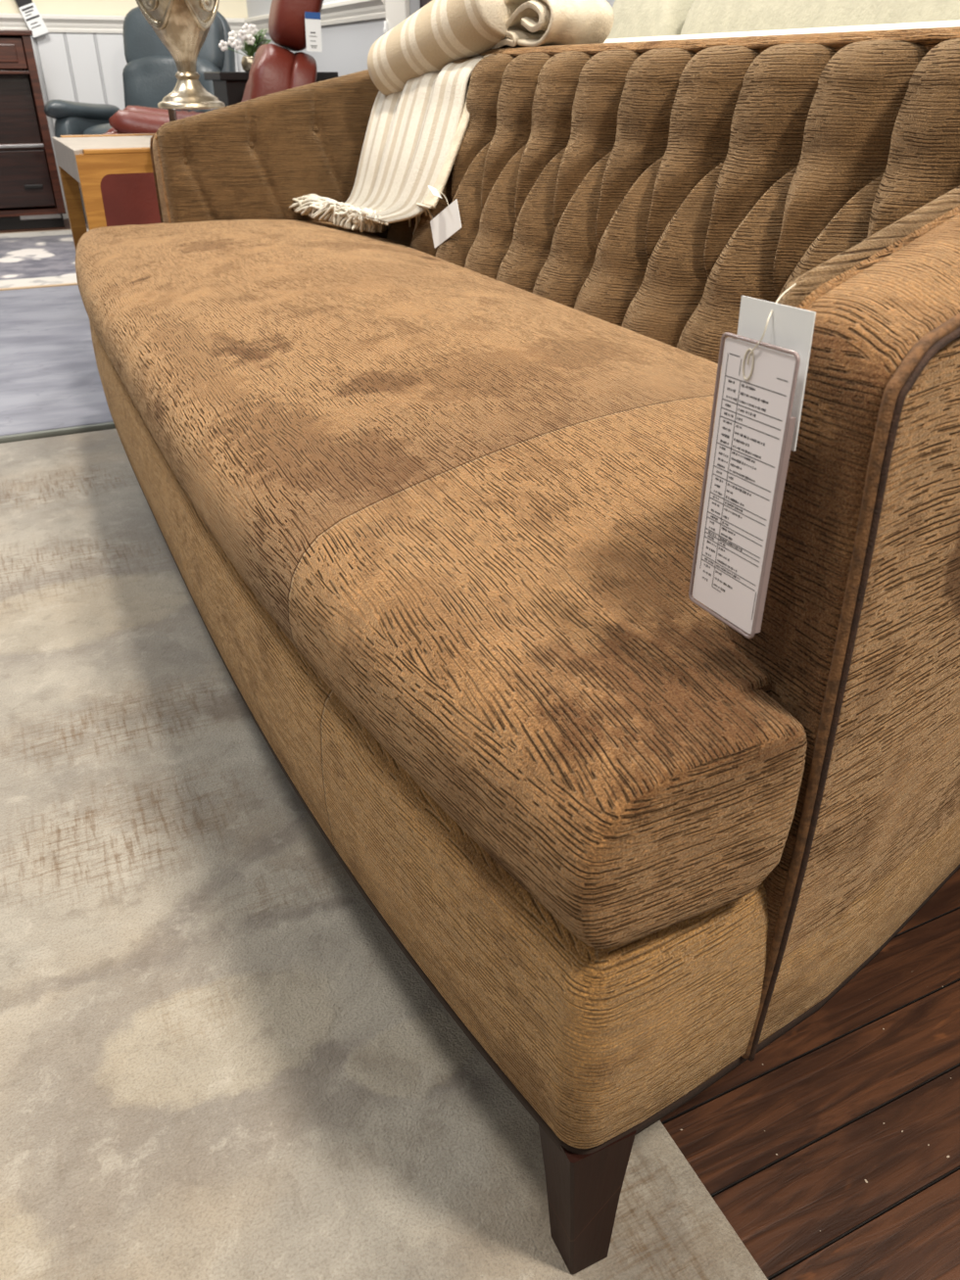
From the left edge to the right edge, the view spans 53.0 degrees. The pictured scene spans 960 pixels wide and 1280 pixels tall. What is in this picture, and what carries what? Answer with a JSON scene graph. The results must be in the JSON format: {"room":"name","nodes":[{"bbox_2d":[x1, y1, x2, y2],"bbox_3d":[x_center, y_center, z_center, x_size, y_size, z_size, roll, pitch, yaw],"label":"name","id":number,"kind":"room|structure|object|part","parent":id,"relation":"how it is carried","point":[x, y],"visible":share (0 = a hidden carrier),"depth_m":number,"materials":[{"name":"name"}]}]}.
{"room":"store","nodes":[
{"label":"store","id":0,"kind":"room"},
{"bbox_2d":[0,0,247,18],"bbox_3d":[-3.628,-3.696,5.203,4.900,2.708,0.100,-14,33,-22],"label":"wall","id":1,"kind":"structure","parent":0,"point":[237,9],"depth_m":5.79,"materials":[{"name":"beige paint"}]},
{"bbox_2d":[15,0,47,37],"bbox_3d":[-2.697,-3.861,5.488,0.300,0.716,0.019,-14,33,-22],"label":"tag","id":2,"kind":"object","parent":1,"relation":"attached to","point":[28,10],"visible":1,"depth_m":5.64,"materials":[{"name":"white paper"}]},
{"bbox_2d":[21,4,40,28],"bbox_3d":[-2.628,-3.651,5.637,0.093,0.116,0.001,-14,33,-22],"label":"print","id":3,"kind":"object","parent":2,"relation":"attached to","point":[30,7],"depth_m":5.63},
{"bbox_2d":[62,198,68,219],"bbox_3d":[-3.650,-2.535,5.784,4.785,0.118,0.016,-14,33,-22],"label":"baseboard","id":4,"kind":"structure","parent":1,"relation":"attached to","point":[65,215],"depth_m":6.19,"materials":[{"name":"white paint"}]},
{"bbox_2d":[0,12,246,35],"bbox_3d":[-3.644,-3.402,5.266,4.790,0.091,0.036,-14,33,-22],"label":"trim","id":5,"kind":"structure","parent":1,"relation":"attached to","point":[94,23],"depth_m":5.77,"materials":[{"name":"white paint"}]},
{"bbox_2d":[30,32,246,198],"bbox_3d":[-3.654,-2.935,5.566,4.790,1.028,0.014,-14,33,-22],"label":"wainscoting","id":6,"kind":"structure","parent":1,"relation":"attached to","point":[74,67],"depth_m":5.89,"materials":[{"name":"white wood"}]},
{"bbox_2d":[245,0,615,76],"bbox_3d":[0.588,-2.030,2.373,0.100,2.708,9.450,-14,33,-22],"label":"wall","id":7,"kind":"structure","parent":0,"point":[346,46],"depth_m":4.79,"materials":[{"name":"grey paint"}]},
{"bbox_2d":[243,0,385,33],"bbox_3d":[-0.957,-3.355,5.186,0.036,0.091,2.510,-14,33,-22],"label":"trim","id":8,"kind":"structure","parent":7,"relation":"attached to","point":[342,11],"depth_m":4.62,"materials":[{"name":"white paint"}]},
{"bbox_2d":[382,20,387,34],"bbox_3d":[-0.416,-2.687,4.239,0.020,0.070,0.020,-14,33,-22],"label":"light switch","id":9,"kind":"object","parent":7,"relation":"attached to","point":[385,28],"visible":0.79,"depth_m":4.23,"materials":[{"name":"white plastic"}]},
{"bbox_2d":[384,0,410,31],"bbox_3d":[-0.138,-2.542,3.675,0.025,2.268,1.290,-14,33,-22],"label":"trim","id":10,"kind":"structure","parent":7,"relation":"attached to","point":[397,11],"depth_m":4.11,"materials":[{"name":"white paint"}]},
{"bbox_2d":[419,0,431,8],"bbox_3d":[-0.043,-2.473,3.672,0.048,2.153,0.910,-14,33,-22],"label":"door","id":11,"kind":"structure","parent":7,"relation":"in","point":[422,2],"depth_m":3.99,"materials":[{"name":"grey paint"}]},
{"bbox_2d":[0,219,959,1279],"bbox_3d":[-1.601,-0.321,2.236,4.900,0.100,9.550,-14,33,-22],"label":"floor","id":12,"kind":"structure","parent":0,"point":[832,1153],"depth_m":0.85,"materials":[{"name":"brown wood"}]},
{"bbox_2d":[0,29,65,230],"bbox_3d":[-3.072,-2.925,5.558,1.096,1.018,0.410,-14,33,-22],"label":"dresser","id":13,"kind":"object","parent":12,"relation":"on","point":[30,191],"visible":1,"depth_m":5.62,"materials":[{"name":"brown wood"}]},
{"bbox_3d":[-3.003,-3.185,5.217,0.987,0.148,0.030,-14,33,-22],"label":"drawer","id":14,"kind":"part","parent":13,"relation":"part of","materials":[{"name":"brown wood"}]},
{"bbox_3d":[-3.100,-3.053,5.531,0.987,0.350,0.269,-14,33,-22],"label":"niche panel","id":15,"kind":"part","parent":13,"relation":"part of","materials":[{"name":"brown wood"}]},
{"bbox_3d":[-3.001,-2.787,5.446,0.987,0.015,0.016,-14,33,-22],"label":"shelf trim","id":16,"kind":"part","parent":13,"relation":"part of","materials":[{"name":"silver metal"}]},
{"bbox_3d":[-3.006,-2.642,5.543,0.987,0.300,0.022,-14,33,-22],"label":"door","id":17,"kind":"part","parent":13,"relation":"part of","materials":[{"name":"brown wood"}]},
{"bbox_3d":[-2.643,-2.685,5.695,0.100,0.020,0.015,-14,33,-22],"label":"handle","id":18,"kind":"part","parent":13,"relation":"part of","materials":[{"name":"black paint"}]},
{"bbox_3d":[-2.650,-2.554,5.803,0.230,0.025,0.014,-14,33,-22],"label":"trim","id":19,"kind":"part","parent":13,"relation":"part of","materials":[{"name":"silver metal"}]},
{"bbox_2d":[0,228,88,290],"bbox_3d":[-2.693,-1.861,4.743,2.650,0.012,1.840,-14,33,-22],"label":"patterned rug","id":20,"kind":"object","parent":12,"relation":"on","point":[30,260],"visible":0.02,"depth_m":4.77,"materials":[{"name":"grey carpet"}]},
{"bbox_2d":[44,6,236,224],"bbox_3d":[-1.733,-2.806,5.226,0.906,1.126,0.912,5,31,8],"label":"leather recliner","id":21,"kind":"object","parent":20,"relation":"on","point":[149,72],"visible":0.23,"depth_m":5.24,"materials":[{"name":"blue leather"}]},
{"bbox_3d":[-2.108,-2.822,5.135,0.187,0.122,0.651,6,31,9],"label":"armrest","id":22,"kind":"part","parent":21,"relation":"part of","materials":[{"name":"blue leather"}]},
{"bbox_3d":[-2.096,-2.600,5.287,0.108,0.532,0.630,5,31,8],"label":"panel","id":23,"kind":"part","parent":21,"relation":"part of","materials":[{"name":"blue leather"}]},
{"bbox_3d":[-1.750,-2.686,5.180,0.591,0.187,0.611,5,31,8],"label":"seat","id":24,"kind":"part","parent":21,"relation":"part of","materials":[{"name":"blue leather"}]},
{"bbox_2d":[122,54,221,109],"bbox_3d":[-1.696,-3.022,5.350,0.571,0.398,0.237,5,31,9],"label":"lumbar cushion","id":25,"kind":"object","parent":21,"relation":"on","point":[147,79],"depth_m":5.27,"materials":[{"name":"blue leather"}]},
{"bbox_2d":[0,284,115,443],"bbox_3d":[-2.071,-0.874,3.058,2.300,0.020,2.060,-14,33,-22],"label":"rug","id":26,"kind":"object","parent":12,"relation":"on","point":[51,385],"visible":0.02,"depth_m":2.97,"materials":[{"name":"grey carpet"}]},
{"bbox_2d":[51,133,154,250],"bbox_3d":[-0.768,-1.055,2.713,0.643,0.640,0.600,-14,33,-22],"label":"end table","id":27,"kind":"object","parent":26,"relation":"on","point":[84,161],"visible":0.34,"depth_m":2.28,"materials":[{"name":"brown wood"}]},
{"bbox_3d":[-1.159,-1.125,2.820,0.042,0.458,0.034,-14,33,-22],"label":"leg","id":28,"kind":"part","parent":27,"relation":"part of","materials":[{"name":"brown wood"}]},
{"bbox_3d":[-0.916,-0.865,2.379,0.042,0.458,0.034,-14,33,-22],"label":"leg","id":29,"kind":"part","parent":27,"relation":"part of","materials":[{"name":"brown wood"}]},
{"bbox_3d":[-0.779,-1.320,2.551,0.607,0.011,0.540,-14,33,-22],"label":"panel","id":30,"kind":"part","parent":27,"relation":"part of","materials":[{"name":"brown wood"}]},
{"bbox_2d":[135,0,225,121],"bbox_3d":[-0.761,-1.571,2.446,0.205,0.525,0.205,7,31,11],"label":"trophy","id":31,"kind":"object","parent":27,"relation":"on","point":[182,26],"visible":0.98,"depth_m":2.43,"materials":[{"name":"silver metal"}]},
{"bbox_2d":[100,0,323,226],"bbox_3d":[-1.053,-2.051,3.860,0.950,1.236,0.736,-7,31,-12],"label":"leather recliner","id":32,"kind":"object","parent":12,"relation":"on","point":[128,199],"visible":0.37,"depth_m":3.62,"materials":[{"name":"red leather"}]},
{"bbox_3d":[-1.132,-1.670,3.720,0.640,0.540,0.088,-7,31,-12],"label":"panel","id":33,"kind":"part","parent":32,"relation":"part of","materials":[{"name":"red leather"}]},
{"bbox_3d":[-1.091,-1.907,3.584,0.540,0.124,0.152,-8,31,-13],"label":"armrest","id":34,"kind":"part","parent":32,"relation":"part of","materials":[{"name":"red leather"}]},
{"bbox_3d":[-1.236,-2.193,4.071,0.540,0.124,0.152,-7,31,-11],"label":"armrest","id":35,"kind":"part","parent":32,"relation":"part of","materials":[{"name":"red leather"}]},
{"bbox_2d":[240,44,294,101],"bbox_3d":[-0.861,-2.116,3.878,0.288,0.492,0.464,-7,31,-11],"label":"lumbar cushion","id":36,"kind":"object","parent":32,"relation":"on","point":[272,69],"depth_m":3.64,"materials":[{"name":"red leather"}]},
{"bbox_2d":[304,11,322,51],"bbox_3d":[-0.619,-2.261,3.576,0.063,0.125,0.003,-14,33,-22],"label":"tag","id":37,"kind":"object","parent":32,"relation":"hanging from","point":[312,23],"visible":1,"depth_m":3.58,"materials":[{"name":"white paper"}]},
{"bbox_2d":[203,71,337,108],"bbox_3d":[-0.971,-2.280,4.662,0.545,0.816,0.340,-14,33,-22],"label":"console table","id":38,"kind":"object","parent":12,"relation":"on","point":[228,86],"visible":0.14,"depth_m":4.32,"materials":[{"name":"black paint"}]},
{"bbox_2d":[218,23,271,71],"bbox_3d":[-1.049,-2.682,4.356,0.117,0.188,0.238,25,39,36],"label":"flower arrangement","id":39,"kind":"object","parent":38,"relation":"on","point":[251,39],"visible":0.92,"depth_m":4.33,"materials":[{"name":"white plant"}]},
{"bbox_3d":[-1.045,-2.634,4.399,0.092,0.062,0.092,-14,33,-22],"label":"pot","id":40,"kind":"part","parent":39,"relation":"part of","materials":[{"name":"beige metal"}]},
{"bbox_2d":[0,428,767,1279],"bbox_3d":[-0.886,0.534,0.677,2.068,0.008,3.925,-14,33,-22],"label":"rug","id":41,"kind":"object","parent":12,"relation":"on","point":[218,1061],"visible":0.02,"depth_m":0.95,"materials":[{"name":"grey carpet"}]},
{"bbox_2d":[75,26,959,1274],"bbox_3d":[-0.098,-0.466,1.545,0.904,0.851,2.302,-14,33,-22],"label":"tufted sofa","id":42,"kind":"object","parent":41,"relation":"on","point":[430,514],"visible":0.82,"depth_m":0.74,"materials":[{"name":"brown fabric"}]},
{"bbox_3d":[-0.429,-1.036,2.333,0.666,0.647,0.110,-7,31,-11],"label":"arm","id":43,"kind":"part","parent":42,"relation":"part of"},
{"bbox_2d":[288,53,493,235],"bbox_3d":[-0.178,-1.062,2.044,0.359,0.340,0.715,-14,33,-22],"label":"throw","id":44,"kind":"object","parent":42,"relation":"on","point":[414,134],"visible":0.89,"depth_m":1.94,"materials":[{"name":"beige fabric"}]},
{"bbox_2d":[429,191,461,248],"bbox_3d":[-0.064,-0.786,1.812,0.020,0.098,0.115,-14,33,-22],"label":"tag","id":45,"kind":"object","parent":44,"relation":"hanging from","point":[447,222],"visible":1,"depth_m":1.81,"materials":[{"name":"white paper"}]},
{"bbox_2d":[367,0,614,95],"bbox_3d":[0.013,-1.178,1.870,0.208,0.234,0.593,-23,38,-34],"label":"throw","id":46,"kind":"object","parent":44,"relation":"on","point":[442,32],"visible":0.88,"depth_m":1.78,"materials":[{"name":"beige fabric"}]},
{"bbox_2d":[75,219,806,948],"bbox_3d":[-0.198,-0.468,1.489,0.683,0.164,2.294,-14,33,-22],"label":"seat cushion","id":47,"kind":"object","parent":42,"relation":"on","point":[462,477],"depth_m":0.76,"materials":[{"name":"brown fabric"}]},
{"bbox_3d":[-0.095,-0.339,1.621,0.897,0.196,2.302,-14,33,-22],"label":"rail","id":48,"kind":"part","parent":42,"relation":"part of","materials":[{"name":"brown fabric"}]},
{"bbox_3d":[0.074,0.406,0.717,0.053,0.171,0.053,-14,33,-22],"label":"leg","id":49,"kind":"part","parent":42,"relation":"part of","materials":[{"name":"brown wood"}]},
{"bbox_3d":[0.146,-0.709,1.536,0.210,0.403,2.006,-14,33,-22],"label":"backrest","id":50,"kind":"part","parent":42,"relation":"part of","materials":[{"name":"brown fabric"}]},
{"bbox_3d":[0.223,-0.629,1.627,0.180,0.653,1.978,-14,33,-22],"label":"frame","id":51,"kind":"part","parent":42,"relation":"part of","materials":[{"name":"brown fabric"}]},
{"bbox_2d":[688,283,815,638],"bbox_3d":[0.155,-0.092,0.511,0.046,0.174,0.062,-14,33,-22],"label":"price tag","id":52,"kind":"object","parent":42,"relation":"hanging from","point":[762,378],"visible":1,"depth_m":0.50,"materials":[{"name":"white paper"}]},
{"bbox_2d":[699,353,787,618],"bbox_3d":[0.137,-0.080,0.507,0.003,0.131,0.052,-13,33,-22],"label":"print","id":53,"kind":"object","parent":52,"relation":"attached to","point":[747,468],"depth_m":0.50,"materials":[{"name":"black"}]},
{"bbox_3d":[0.434,-0.101,0.743,0.691,0.647,0.110,-22,37,-32],"label":"arm","id":54,"kind":"part","parent":42,"relation":"part of"},
{"bbox_2d":[603,0,959,43],"bbox_3d":[0.846,-0.471,1.428,0.650,0.979,2.130,-14,33,-22],"label":"sofa","id":55,"kind":"object","parent":12,"relation":"on","point":[635,21],"visible":0.08,"depth_m":1.57,"materials":[{"name":"white fabric"}]},
{"bbox_2d":[606,0,694,39],"bbox_3d":[0.355,-1.072,2.018,0.207,0.543,0.240,-14,33,-22],"label":"pillow","id":56,"kind":"object","parent":55,"relation":"on","point":[632,18],"depth_m":1.86,"materials":[{"name":"beige fabric"}]},
{"bbox_3d":[0.846,-0.469,1.430,0.650,0.757,2.130,-14,33,-22],"label":"frame","id":57,"kind":"part","parent":55,"relation":"part of","materials":[{"name":"white fabric"}]},
{"bbox_2d":[680,0,959,35],"bbox_3d":[0.570,-0.843,1.629,0.207,0.543,0.740,-14,33,-22],"label":"pillow","id":58,"kind":"object","parent":55,"relation":"on","point":[703,16],"depth_m":1.52,"materials":[{"name":"beige fabric"}]}
]}

